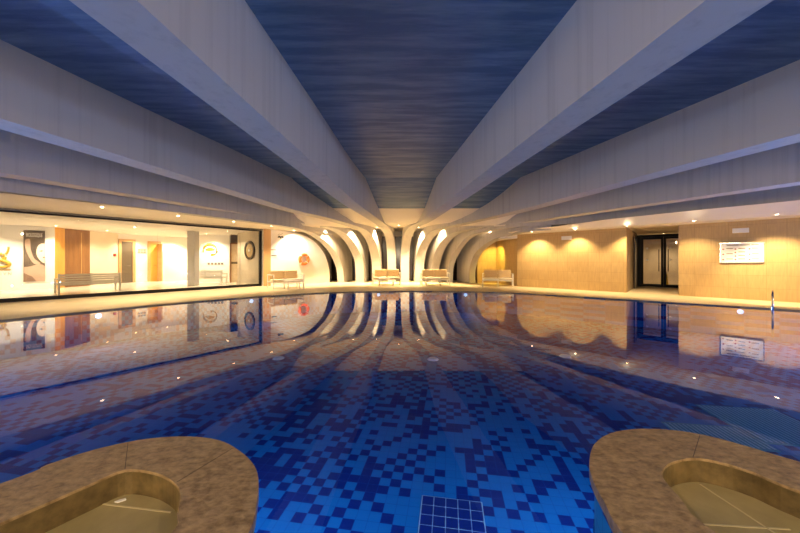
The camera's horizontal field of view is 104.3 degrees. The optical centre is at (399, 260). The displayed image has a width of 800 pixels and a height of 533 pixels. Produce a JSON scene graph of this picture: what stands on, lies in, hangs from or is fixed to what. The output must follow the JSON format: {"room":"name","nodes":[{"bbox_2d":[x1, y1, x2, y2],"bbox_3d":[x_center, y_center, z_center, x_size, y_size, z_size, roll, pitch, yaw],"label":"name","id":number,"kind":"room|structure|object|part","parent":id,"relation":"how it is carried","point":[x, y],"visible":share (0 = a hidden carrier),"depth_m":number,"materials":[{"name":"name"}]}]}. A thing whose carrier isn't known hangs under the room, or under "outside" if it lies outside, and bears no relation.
{"room":"indoor swimming pool","nodes":[
{"label":"indoor swimming pool","id":0,"kind":"room"},
{"bbox_2d":[0,224,54,290],"bbox_3d":[-19.641,-0.155,9.543,12.166,2.750,0.120,0,0,-44],"label":"wall","id":1,"kind":"structure","parent":0,"point":[11,236],"depth_m":13.02,"materials":[{"name":"white paint"}]},
{"bbox_2d":[0,247,10,274],"bbox_3d":[-16.309,-0.126,12.608,0.715,1.424,0.144,0,0,-44],"label":"wall sign","id":2,"kind":"object","parent":1,"relation":"attached to","point":[8,263],"depth_m":12.73,"materials":[{"name":"gold metal"}]},
{"bbox_2d":[23,230,44,281],"bbox_3d":[-15.609,-0.214,13.282,0.596,2.178,0.034,0,0,-44],"label":"poster","id":3,"kind":"object","parent":1,"relation":"attached to","point":[33,241],"visible":1,"depth_m":13.26,"materials":[{"name":"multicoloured paper"}]},
{"bbox_2d":[55,227,64,287],"bbox_3d":[-15.333,-0.155,13.959,0.120,2.750,0.570,0,0,-15],"label":"wall","id":4,"kind":"structure","parent":0,"point":[59,232],"depth_m":13.95,"materials":[{"name":"brown wood"}]},
{"bbox_2d":[65,229,89,286],"bbox_3d":[-15.385,-0.155,14.803,0.120,2.750,1.101,0,0,3],"label":"wall","id":5,"kind":"structure","parent":0,"point":[72,236],"depth_m":14.74,"materials":[{"name":"brown wood"}]},
{"bbox_2d":[81,233,81,280],"bbox_3d":[-15.312,-0.115,14.954,0.013,2.470,0.030,0,0,0],"label":"trim","id":6,"kind":"structure","parent":5,"relation":"attached to","point":[81,233],"depth_m":14.95,"materials":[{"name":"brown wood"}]},
{"bbox_2d":[90,231,117,285],"bbox_3d":[-15.410,-0.155,16.171,0.120,2.750,1.653,0,0,-3],"label":"wall","id":7,"kind":"structure","parent":0,"point":[103,245],"depth_m":16.10,"materials":[{"name":"white paint"}]},
{"bbox_2d":[118,234,164,282],"bbox_3d":[-14.954,-0.155,18.051,0.120,2.750,2.281,0,0,26],"label":"wall","id":8,"kind":"structure","parent":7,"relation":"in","point":[141,240],"depth_m":18.01,"materials":[{"name":"white paint"}]},
{"bbox_2d":[118,239,135,282],"bbox_3d":[-15.193,0.004,17.330,0.080,2.420,0.772,0,0,26],"label":"door","id":9,"kind":"structure","parent":8,"relation":"attached to","point":[126,248],"depth_m":17.36,"materials":[{"name":"brown wood"}]},
{"bbox_2d":[137,248,145,252],"bbox_3d":[-14.915,-0.578,17.966,0.021,0.280,0.440,0,0,26],"label":"door sign","id":10,"kind":"object","parent":8,"relation":"attached to","point":[138,249],"visible":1,"depth_m":17.95,"materials":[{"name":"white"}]},
{"bbox_2d":[148,241,162,281],"bbox_3d":[-14.425,0.024,18.426,0.498,2.380,0.674,0,0,26],"label":"door","id":11,"kind":"structure","parent":8,"relation":"attached to","point":[152,245],"depth_m":18.49,"materials":[{"name":"brown wood"}]},
{"bbox_2d":[0,208,261,236],"bbox_3d":[-16.725,-1.595,10.856,10.330,0.210,21.590,0,0,38],"label":"ceiling","id":12,"kind":"structure","parent":0,"point":[6,218],"depth_m":13.06,"materials":[{"name":"white paint"}]},
{"bbox_2d":[0,193,300,231],"bbox_3d":[-12.659,-1.565,5.758,4.247,0.030,30.257,0,0,34],"label":"ceiling","id":13,"kind":"structure","parent":0,"point":[13,201],"depth_m":9.75,"materials":[{"name":"white paint"}]},
{"bbox_2d":[165,237,186,280],"bbox_3d":[-13.677,-0.155,19.479,1.677,2.750,0.120,0,0,-27],"label":"wall","id":14,"kind":"structure","parent":0,"point":[175,247],"depth_m":19.29,"materials":[{"name":"white paint"}]},
{"bbox_2d":[199,235,230,282],"bbox_3d":[-10.510,-0.155,17.610,1.780,2.750,0.120,0,0,0],"label":"wall","id":15,"kind":"structure","parent":0,"point":[222,242],"depth_m":17.55,"materials":[{"name":"white paint"}]},
{"bbox_2d":[203,243,222,264],"bbox_3d":[-10.535,-0.399,17.525,1.145,1.216,0.130,0,0,0],"label":"wall sign","id":16,"kind":"object","parent":15,"relation":"attached to","point":[208,244],"depth_m":17.52,"materials":[{"name":"gold metal"}]},
{"bbox_2d":[230,243,237,282],"bbox_3d":[-9.383,0.089,17.648,0.460,2.250,0.060,0,0,-19],"label":"door","id":17,"kind":"structure","parent":15,"relation":"in","point":[233,246],"depth_m":17.63,"materials":[{"name":"brown wood"}]},
{"bbox_2d":[231,235,237,242],"bbox_3d":[-9.300,-0.155,18.350,1.400,2.750,0.100,0,0,0],"label":"wall","id":18,"kind":"structure","parent":0,"point":[234,238],"depth_m":18.30,"materials":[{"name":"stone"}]},
{"bbox_2d":[238,233,239,283],"bbox_3d":[-8.868,-0.155,17.123,0.120,2.750,1.686,0,0,-27],"label":"wall partition","id":19,"kind":"structure","parent":0,"point":[238,233],"depth_m":16.38,"materials":[{"name":"white paint"}]},
{"bbox_2d":[240,231,258,283],"bbox_3d":[-7.555,-0.155,15.849,2.065,2.750,0.120,0,0,36],"label":"wall","id":20,"kind":"structure","parent":0,"point":[249,269],"depth_m":15.86,"materials":[{"name":"white paint"}]},
{"bbox_2d":[244,241,254,259],"bbox_3d":[-7.649,-0.544,15.807,0.950,0.950,0.050,0,0,36],"label":"round mirror","id":21,"kind":"object","parent":20,"relation":"attached to","point":[249,249],"visible":1,"depth_m":15.81,"materials":[{"name":"black glass"}]},
{"bbox_2d":[246,243,252,256],"bbox_3d":[-7.641,-0.544,15.819,0.724,0.724,0.020,0,0,36],"label":"mirror glass","id":22,"kind":"object","parent":21,"relation":"attached to","point":[249,246],"depth_m":15.81,"materials":[{"name":"brown mirror"}]},
{"bbox_2d":[262,229,329,285],"bbox_3d":[-5.507,-0.151,16.622,0.500,2.803,3.771,0,0,43],"label":"wall","id":23,"kind":"structure","parent":0,"point":[289,248],"depth_m":16.42,"materials":[{"name":"white paint"}]},
{"bbox_2d":[0,208,261,302],"bbox_3d":[-10.912,-0.170,9.977,0.100,2.780,13.356,0,0,38],"label":"window","id":24,"kind":"structure","parent":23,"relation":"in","point":[4,300],"depth_m":11.41,"materials":[{"name":"black metal"}]},
{"bbox_3d":[-11.384,-0.168,9.377,0.012,2.565,6.621,0,0,38],"label":"pane","id":25,"kind":"part","parent":24,"relation":"part of","materials":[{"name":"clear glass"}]},
{"bbox_2d":[263,229,270,285],"bbox_3d":[-6.547,-0.160,15.264,0.350,2.800,0.184,0,0,-41],"label":"trim","id":26,"kind":"structure","parent":23,"relation":"attached to","point":[266,232],"depth_m":15.17,"materials":[{"name":"brown wood"}]},
{"bbox_2d":[271,249,276,256],"bbox_3d":[-6.276,-0.407,15.432,0.015,0.420,0.380,0,0,43],"label":"wall plaque","id":27,"kind":"object","parent":23,"relation":"attached to","point":[273,251],"visible":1,"depth_m":15.45,"materials":[{"name":"white plastic"}]},
{"bbox_2d":[277,232,283,238],"bbox_3d":[-6.021,-1.292,15.700,0.017,0.330,0.400,0,0,43],"label":"wall sign","id":28,"kind":"object","parent":23,"relation":"attached to","point":[280,235],"visible":1,"depth_m":15.69,"materials":[{"name":"grey"}]},
{"bbox_2d":[298,253,309,265],"bbox_3d":[-5.098,-0.091,16.548,0.204,0.678,0.678,0,0,43],"label":"lifebuoy","id":29,"kind":"object","parent":23,"relation":"hanging from","point":[301,255],"visible":1,"depth_m":16.51,"materials":[{"name":"orange plastic"}]},
{"bbox_2d":[288,231,330,280],"bbox_3d":[-4.837,-0.171,17.336,0.933,2.803,4.030,0,0,27],"label":"beam","id":30,"kind":"structure","parent":0,"point":[325,251],"depth_m":17.77,"materials":[{"name":"paint"}]},
{"bbox_2d":[0,311,799,532],"bbox_3d":[-0.044,2.075,3.316,27.575,0.050,18.687,0,0,0],"label":"floor","id":31,"kind":"structure","parent":0,"point":[348,431],"depth_m":4.54,"materials":[{"name":"tile"}]},
{"bbox_2d":[0,436,258,532],"bbox_3d":[-1.289,1.500,0.810,1.384,1.101,1.776,0,0,40],"label":"stone basin","id":32,"kind":"object","parent":31,"relation":"on","point":[175,484],"visible":1,"depth_m":1.32,"materials":[{"name":"brown stone"}]},
{"bbox_2d":[114,498,125,502],"bbox_3d":[-1.240,1.063,1.379,0.041,0.004,0.016,0,0,-36],"label":"chip","id":33,"kind":"object","parent":32,"relation":"on","point":[123,499],"visible":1,"depth_m":1.38,"materials":[{"name":"white stone"}]},
{"bbox_2d":[272,356,283,359],"bbox_3d":[-2.555,2.035,6.541,0.240,0.030,0.240,0,0,0],"label":"fitting","id":34,"kind":"object","parent":31,"relation":"on","point":[275,357],"visible":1,"depth_m":6.50,"materials":[{"name":"white metal"}]},
{"bbox_2d":[427,357,438,360],"bbox_3d":[0.687,2.035,6.475,0.240,0.030,0.240,0,0,0],"label":"fitting","id":35,"kind":"object","parent":31,"relation":"on","point":[429,358],"visible":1,"depth_m":6.44,"materials":[{"name":"white metal"}]},
{"bbox_2d":[418,495,485,532],"bbox_3d":[0.405,2.046,2.425,0.510,0.009,0.510,0,0,9],"label":"floor drain","id":36,"kind":"object","parent":31,"relation":"on","point":[437,514],"visible":1,"depth_m":2.48,"materials":[{"name":"blue tile"}]},
{"bbox_2d":[559,354,570,357],"bbox_3d":[3.542,2.035,6.678,0.240,0.030,0.240,0,0,0],"label":"fitting","id":37,"kind":"object","parent":31,"relation":"on","point":[560,355],"visible":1,"depth_m":6.65,"materials":[{"name":"white metal"}]},
{"bbox_2d":[589,429,799,532],"bbox_3d":[1.638,1.500,0.943,1.726,1.101,1.645,0,0,0],"label":"stone basin","id":38,"kind":"object","parent":31,"relation":"on","point":[642,480],"visible":1,"depth_m":1.38,"materials":[{"name":"brown stone"}]},
{"bbox_2d":[661,422,780,451],"bbox_3d":[3.702,2.044,3.644,0.850,0.012,0.500,0,0,9],"label":"floor grate","id":39,"kind":"object","parent":31,"relation":"on","point":[728,433],"visible":0.66,"depth_m":3.68,"materials":[{"name":"teal"}]},
{"bbox_2d":[695,404,799,446],"bbox_3d":[4.600,2.044,3.889,0.950,0.012,0.950,0,0,9],"label":"floor grate","id":40,"kind":"object","parent":31,"relation":"on","point":[770,426],"visible":1,"depth_m":3.93,"materials":[{"name":"teal"}]},
{"bbox_2d":[0,0,799,207],"bbox_3d":[-0.500,-2.725,2.825,41.000,0.850,21.650,0,0,0],"label":"ceiling","id":41,"kind":"structure","parent":0,"point":[401,85],"depth_m":4.90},
{"bbox_2d":[0,291,799,359],"bbox_3d":[-0.044,1.635,3.316,27.575,0.829,18.687,0,0,0],"label":"wall","id":42,"kind":"structure","parent":0,"point":[23,338],"depth_m":9.13,"materials":[{"name":"tile"}]},
{"bbox_2d":[93,313,102,318],"bbox_3d":[-7.463,1.360,7.697,0.030,0.170,0.170,0,0,32],"label":"lamp","id":43,"kind":"object","parent":42,"relation":"attached to","point":[98,315],"visible":0.91,"depth_m":7.70,"materials":[{"name":"silver metal"}]},
{"bbox_2d":[0,292,799,321],"bbox_3d":[-0.044,1.250,3.316,27.575,0.001,18.687,0,0,0],"label":"trim","id":44,"kind":"object","parent":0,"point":[783,315],"visible":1,"depth_m":9.85,"materials":[{"name":"beige stone"}]},
{"bbox_2d":[0,280,799,323],"bbox_3d":[-3.726,1.257,7.500,47.452,0.086,31.000,0,0,0],"label":"floor","id":45,"kind":"structure","parent":0,"point":[11,310],"depth_m":11.62,"materials":[{"name":"tile"}]},
{"bbox_2d":[54,272,120,293],"bbox_3d":[-12.297,0.844,12.310,0.560,0.740,1.810,0,0,31],"label":"slatted bench","id":46,"kind":"object","parent":45,"relation":"on","point":[116,276],"visible":1,"depth_m":12.07,"materials":[{"name":"brown wood"}]},
{"bbox_3d":[-12.304,0.705,11.810,0.054,0.418,0.825,0,0,31],"label":"backrest","id":47,"kind":"part","parent":46,"relation":"part of","materials":[{"name":"brown wood"}]},
{"bbox_3d":[-11.858,0.705,12.552,0.054,0.418,0.825,0,0,31],"label":"backrest","id":48,"kind":"part","parent":46,"relation":"part of","materials":[{"name":"brown wood"}]},
{"bbox_2d":[0,177,351,281],"bbox_3d":[-10.736,-0.900,5.337,1.564,4.300,31.914,0,0,31],"label":"beam","id":49,"kind":"structure","parent":45,"relation":"on","point":[336,246],"depth_m":10.72,"materials":[{"name":"paint"}]},
{"bbox_2d":[0,129,368,281],"bbox_3d":[-8.419,-0.900,5.784,1.404,4.300,29.980,0,0,25],"label":"beam","id":50,"kind":"structure","parent":45,"relation":"on","point":[24,158],"depth_m":8.03,"materials":[{"name":"paint"}]},
{"bbox_2d":[0,40,381,281],"bbox_3d":[-5.088,-0.900,5.773,1.513,4.300,28.249,0,0,15],"label":"beam","id":51,"kind":"structure","parent":45,"relation":"on","point":[41,100],"depth_m":5.83,"materials":[{"name":"paint"}]},
{"bbox_2d":[187,231,198,284],"bbox_3d":[-10.370,-0.151,15.600,0.380,2.730,0.380,0,0,0],"label":"column lobby","id":52,"kind":"structure","parent":45,"relation":"on","point":[192,236],"depth_m":15.41,"materials":[{"name":"stone"}]},
{"bbox_2d":[199,270,227,283],"bbox_3d":[-10.150,0.844,16.420,1.810,0.740,0.560,0,0,0],"label":"slatted bench","id":53,"kind":"object","parent":45,"relation":"on","point":[204,272],"visible":0.76,"depth_m":16.15,"materials":[{"name":"beige wood"}]},
{"bbox_3d":[-10.582,0.705,16.168,0.825,0.418,0.054,0,0,0],"label":"backrest","id":54,"kind":"part","parent":53,"relation":"part of","materials":[{"name":"beige wood"}]},
{"bbox_3d":[-9.717,0.705,16.168,0.825,0.418,0.054,0,0,0],"label":"backrest","id":55,"kind":"part","parent":53,"relation":"part of","materials":[{"name":"beige wood"}]},
{"bbox_2d":[69,0,395,281],"bbox_3d":[-1.750,-0.900,5.691,0.953,4.300,27.455,0,0,5],"label":"beam","id":56,"kind":"structure","parent":45,"relation":"on","point":[219,50],"depth_m":3.63,"materials":[{"name":"paint"}]},
{"bbox_2d":[267,270,303,288],"bbox_3d":[-5.220,0.830,14.250,1.440,0.780,0.720,0,0,-44],"label":"sofa","id":57,"kind":"object","parent":45,"relation":"on","point":[275,276],"visible":0.79,"depth_m":14.24,"materials":[{"name":"white"}]},
{"bbox_3d":[-5.723,0.910,13.764,0.040,0.620,0.720,0,0,-44],"label":"arm frame","id":58,"kind":"part","parent":57,"relation":"part of","materials":[{"name":"white"}]},
{"bbox_2d":[270,270,283,278],"bbox_3d":[-5.620,0.630,14.198,0.632,0.380,0.140,0,0,-44],"label":"cushion","id":59,"kind":"object","parent":57,"relation":"on","point":[277,274],"depth_m":14.15,"materials":[{"name":"beige fabric"}]},
{"bbox_2d":[270,279,288,281],"bbox_3d":[-5.421,0.873,13.979,0.655,0.105,0.590,0,0,-44],"label":"seat cushion","id":60,"kind":"object","parent":57,"relation":"on","point":[271,280],"depth_m":13.79,"materials":[{"name":"beige fabric"}]},
{"bbox_2d":[284,270,296,278],"bbox_3d":[-5.154,0.630,14.648,0.632,0.380,0.140,0,0,-44],"label":"cushion","id":61,"kind":"object","parent":57,"relation":"on","point":[288,274],"depth_m":14.57,"materials":[{"name":"beige fabric"}]},
{"bbox_2d":[284,280,303,289],"bbox_3d":[-4.620,1.032,13.550,0.740,0.375,0.440,0,0,-44],"label":"coffee table","id":62,"kind":"object","parent":45,"relation":"on","point":[288,281],"visible":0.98,"depth_m":13.48,"materials":[{"name":"white wood"}]},
{"bbox_2d":[372,269,400,284],"bbox_3d":[-0.700,0.830,16.150,1.440,0.780,0.720,0,0,2],"label":"bench","id":63,"kind":"object","parent":45,"relation":"on","point":[379,273],"visible":0.94,"depth_m":16.32,"materials":[{"name":"white"}]},
{"bbox_2d":[375,269,386,276],"bbox_3d":[-1.015,0.630,16.401,0.632,0.380,0.140,0,0,2],"label":"cushion","id":64,"kind":"object","parent":63,"relation":"on","point":[378,272],"depth_m":16.34,"materials":[{"name":"beige fabric"}]},
{"bbox_2d":[387,269,398,276],"bbox_3d":[-0.368,0.630,16.378,0.632,0.380,0.140,0,0,2],"label":"cushion","id":65,"kind":"object","parent":63,"relation":"on","point":[390,272],"depth_m":16.31,"materials":[{"name":"beige fabric"}]},
{"bbox_2d":[425,278,440,285],"bbox_3d":[1.620,1.032,15.300,0.740,0.375,0.440,0,0,-2],"label":"coffee table","id":66,"kind":"object","parent":45,"relation":"on","point":[425,278],"visible":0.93,"depth_m":15.10,"materials":[{"name":"white wood"}]},
{"bbox_2d":[420,269,449,284],"bbox_3d":[1.800,0.830,16.000,1.440,0.780,0.720,0,0,-2],"label":"bench","id":67,"kind":"object","parent":45,"relation":"on","point":[426,273],"visible":0.88,"depth_m":16.17,"materials":[{"name":"white"}]},
{"bbox_2d":[422,269,433,276],"bbox_3d":[1.468,0.630,16.229,0.632,0.380,0.140,0,0,-2],"label":"cushion","id":68,"kind":"object","parent":67,"relation":"on","point":[426,272],"depth_m":16.16,"materials":[{"name":"beige fabric"}]},
{"bbox_2d":[434,269,446,276],"bbox_3d":[2.115,0.630,16.251,0.632,0.380,0.140,0,0,-2],"label":"cushion","id":69,"kind":"object","parent":67,"relation":"on","point":[437,272],"depth_m":16.19,"materials":[{"name":"beige fabric"}]},
{"bbox_2d":[482,279,498,287],"bbox_3d":[4.250,1.032,14.620,0.740,0.375,0.440,0,0,16],"label":"coffee table","id":70,"kind":"object","parent":45,"relation":"on","point":[482,279],"visible":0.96,"depth_m":14.40,"materials":[{"name":"white"}]},
{"bbox_2d":[482,270,513,286],"bbox_3d":[4.800,0.830,15.300,1.440,0.780,0.720,0,0,16],"label":"sofa","id":71,"kind":"object","parent":45,"relation":"on","point":[503,275],"visible":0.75,"depth_m":15.40,"materials":[{"name":"white"}]},
{"bbox_2d":[484,270,496,276],"bbox_3d":[4.555,0.630,15.620,0.632,0.380,0.140,0,0,16],"label":"cushion","id":72,"kind":"object","parent":71,"relation":"on","point":[487,273],"depth_m":15.55,"materials":[{"name":"beige fabric"}]},
{"bbox_3d":[4.800,0.785,15.300,1.440,0.370,0.720,0,0,16],"label":"seat frame","id":73,"kind":"part","parent":71,"relation":"part of","materials":[{"name":"white"}]},
{"bbox_2d":[498,270,510,277],"bbox_3d":[5.178,0.630,15.441,0.632,0.380,0.140,0,0,16],"label":"cushion","id":74,"kind":"object","parent":71,"relation":"on","point":[501,273],"depth_m":15.37,"materials":[{"name":"beige fabric"}]},
{"bbox_2d":[498,277,511,279],"bbox_3d":[5.104,0.873,15.155,0.655,0.105,0.590,0,0,16],"label":"seat cushion","id":75,"kind":"object","parent":71,"relation":"on","point":[500,278],"depth_m":14.91,"materials":[{"name":"beige fabric"}]},
{"bbox_2d":[457,225,551,282],"bbox_3d":[4.839,-0.275,15.877,0.817,3.050,6.010,0,0,-33],"label":"beam","id":76,"kind":"structure","parent":45,"relation":"on","point":[467,259],"depth_m":16.95,"materials":[{"name":"paint"}]},
{"bbox_2d":[401,0,772,281],"bbox_3d":[2.011,-0.900,5.699,0.999,4.300,27.544,0,0,-7],"label":"beam","id":77,"kind":"structure","parent":45,"relation":"on","point":[599,52],"depth_m":3.66,"materials":[{"name":"paint"}]},
{"bbox_2d":[413,60,799,281],"bbox_3d":[5.668,-0.900,5.834,1.836,4.300,28.657,0,0,-18],"label":"beam","id":78,"kind":"structure","parent":45,"relation":"on","point":[762,113],"depth_m":6.38,"materials":[{"name":"paint"}]},
{"bbox_2d":[425,142,799,281],"bbox_3d":[9.082,-0.900,5.869,1.761,4.300,30.738,0,0,-28],"label":"beam","id":79,"kind":"structure","parent":45,"relation":"on","point":[779,167],"depth_m":8.62,"materials":[{"name":"paint"}]},
{"bbox_2d":[439,185,799,281],"bbox_3d":[9.545,-0.900,10.236,1.494,4.300,22.884,0,0,-42],"label":"beam","id":80,"kind":"structure","parent":45,"relation":"on","point":[452,250],"depth_m":11.21,"materials":[{"name":"paint"}]},
{"bbox_2d":[771,290,775,337],"bbox_3d":[9.576,1.329,7.996,0.632,1.181,0.100,0,0,-40],"label":"pool ladder","id":81,"kind":"object","parent":45,"relation":"attached to","point":[772,291],"visible":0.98,"depth_m":7.79,"materials":[{"name":"silver metal"}]},
{"bbox_3d":[9.565,1.329,7.987,0.604,1.181,0.044,0,0,-40],"label":"rail","id":82,"kind":"part","parent":81,"relation":"part of","materials":[{"name":"silver metal"}]},
{"bbox_2d":[331,236,475,279],"bbox_3d":[0.000,-0.150,19.700,13.000,2.800,0.200,0,0,0],"label":"wall","id":83,"kind":"structure","parent":0,"point":[398,239],"depth_m":19.60,"materials":[{"name":"brown"}]},
{"bbox_2d":[380,231,415,235],"bbox_3d":[0.000,-1.750,19.675,13.000,0.400,0.250,0,0,0],"label":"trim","id":84,"kind":"structure","parent":83,"relation":"attached to","point":[396,233],"depth_m":19.55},
{"bbox_2d":[294,208,562,232],"bbox_3d":[0.100,-1.968,16.910,16.600,0.675,6.580,0,0,0],"label":"ceiling","id":85,"kind":"structure","parent":0,"point":[393,217],"depth_m":14.49,"materials":[{"name":"white paint"}]},
{"bbox_2d":[476,239,516,285],"bbox_3d":[5.436,-0.250,16.500,1.132,3.000,2.968,0,0,-31],"label":"wall","id":86,"kind":"structure","parent":0,"point":[500,255],"depth_m":16.90,"materials":[{"name":"wood"}]},
{"bbox_2d":[498,235,516,240],"bbox_3d":[5.198,-1.200,16.146,0.698,0.220,2.404,0,0,-7],"label":"ceiling","id":87,"kind":"structure","parent":0,"point":[513,236],"depth_m":15.21,"materials":[{"name":"white paint"}]},
{"bbox_2d":[517,228,627,292],"bbox_3d":[7.278,-0.015,13.589,4.313,2.530,0.250,0,0,45],"label":"wall","id":88,"kind":"structure","parent":0,"point":[593,260],"depth_m":13.23,"materials":[{"name":"wood"}]},
{"bbox_2d":[561,236,571,239],"bbox_3d":[7.193,-0.996,13.441,0.400,0.160,0.078,0,0,45],"label":"emergency light","id":89,"kind":"object","parent":88,"relation":"attached to","point":[562,237],"visible":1,"depth_m":13.41,"materials":[{"name":"white plastic"}]},
{"bbox_2d":[628,228,636,290],"bbox_3d":[10.131,-0.080,13.662,0.120,2.660,3.851,0,0,42],"label":"wall","id":90,"kind":"structure","parent":0,"point":[631,234],"depth_m":13.19,"materials":[{"name":"beige wood"}]},
{"bbox_2d":[634,237,636,288],"bbox_3d":[10.686,0.070,14.117,0.050,2.300,1.000,0,0,42],"label":"door frame","id":91,"kind":"structure","parent":90,"relation":"in","point":[635,238],"depth_m":14.06,"materials":[{"name":"brown metal"}]},
{"bbox_2d":[629,225,678,234],"bbox_3d":[11.497,-1.405,13.712,3.082,0.190,6.317,0,0,43],"label":"ceiling","id":92,"kind":"structure","parent":0,"point":[674,228],"depth_m":13.36,"materials":[{"name":"white paint"}]},
{"bbox_2d":[509,200,799,234],"bbox_3d":[11.566,-1.485,8.773,17.373,0.430,0.810,0,0,44],"label":"ceiling","id":93,"kind":"structure","parent":0,"point":[788,209],"depth_m":10.23,"materials":[{"name":"white paint"}]},
{"bbox_2d":[637,233,678,287],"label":"double door","id":94,"kind":"structure","parent":0,"point":[651,275],"depth_m":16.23,"materials":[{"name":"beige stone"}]},
{"bbox_2d":[679,217,799,302],"bbox_3d":[13.254,-0.015,7.728,0.250,2.530,9.440,0,0,-45],"label":"wall","id":95,"kind":"structure","parent":0,"point":[701,272],"depth_m":9.92,"materials":[{"name":"wood"}]},
{"bbox_2d":[732,228,748,232],"bbox_3d":[10.845,-0.971,9.907,0.078,0.150,0.360,0,0,-45],"label":"emergency light","id":96,"kind":"object","parent":95,"relation":"attached to","point":[734,230],"visible":1,"depth_m":9.88,"materials":[{"name":"white plastic"}]},
{"bbox_2d":[734,229,747,231],"bbox_3d":[10.820,-0.968,9.882,0.008,0.095,0.300,0,0,-45],"label":"diffuser","id":97,"kind":"object","parent":96,"relation":"attached to","point":[735,230],"depth_m":9.87,"materials":[{"name":"white plastic"}]},
{"bbox_2d":[720,242,764,262],"bbox_3d":[10.866,-0.268,9.904,0.050,0.639,0.958,0,0,-45],"label":"notice board","id":98,"kind":"object","parent":95,"relation":"attached to","point":[744,252],"visible":1,"depth_m":9.86,"materials":[{"name":"white plastic"}]}
]}

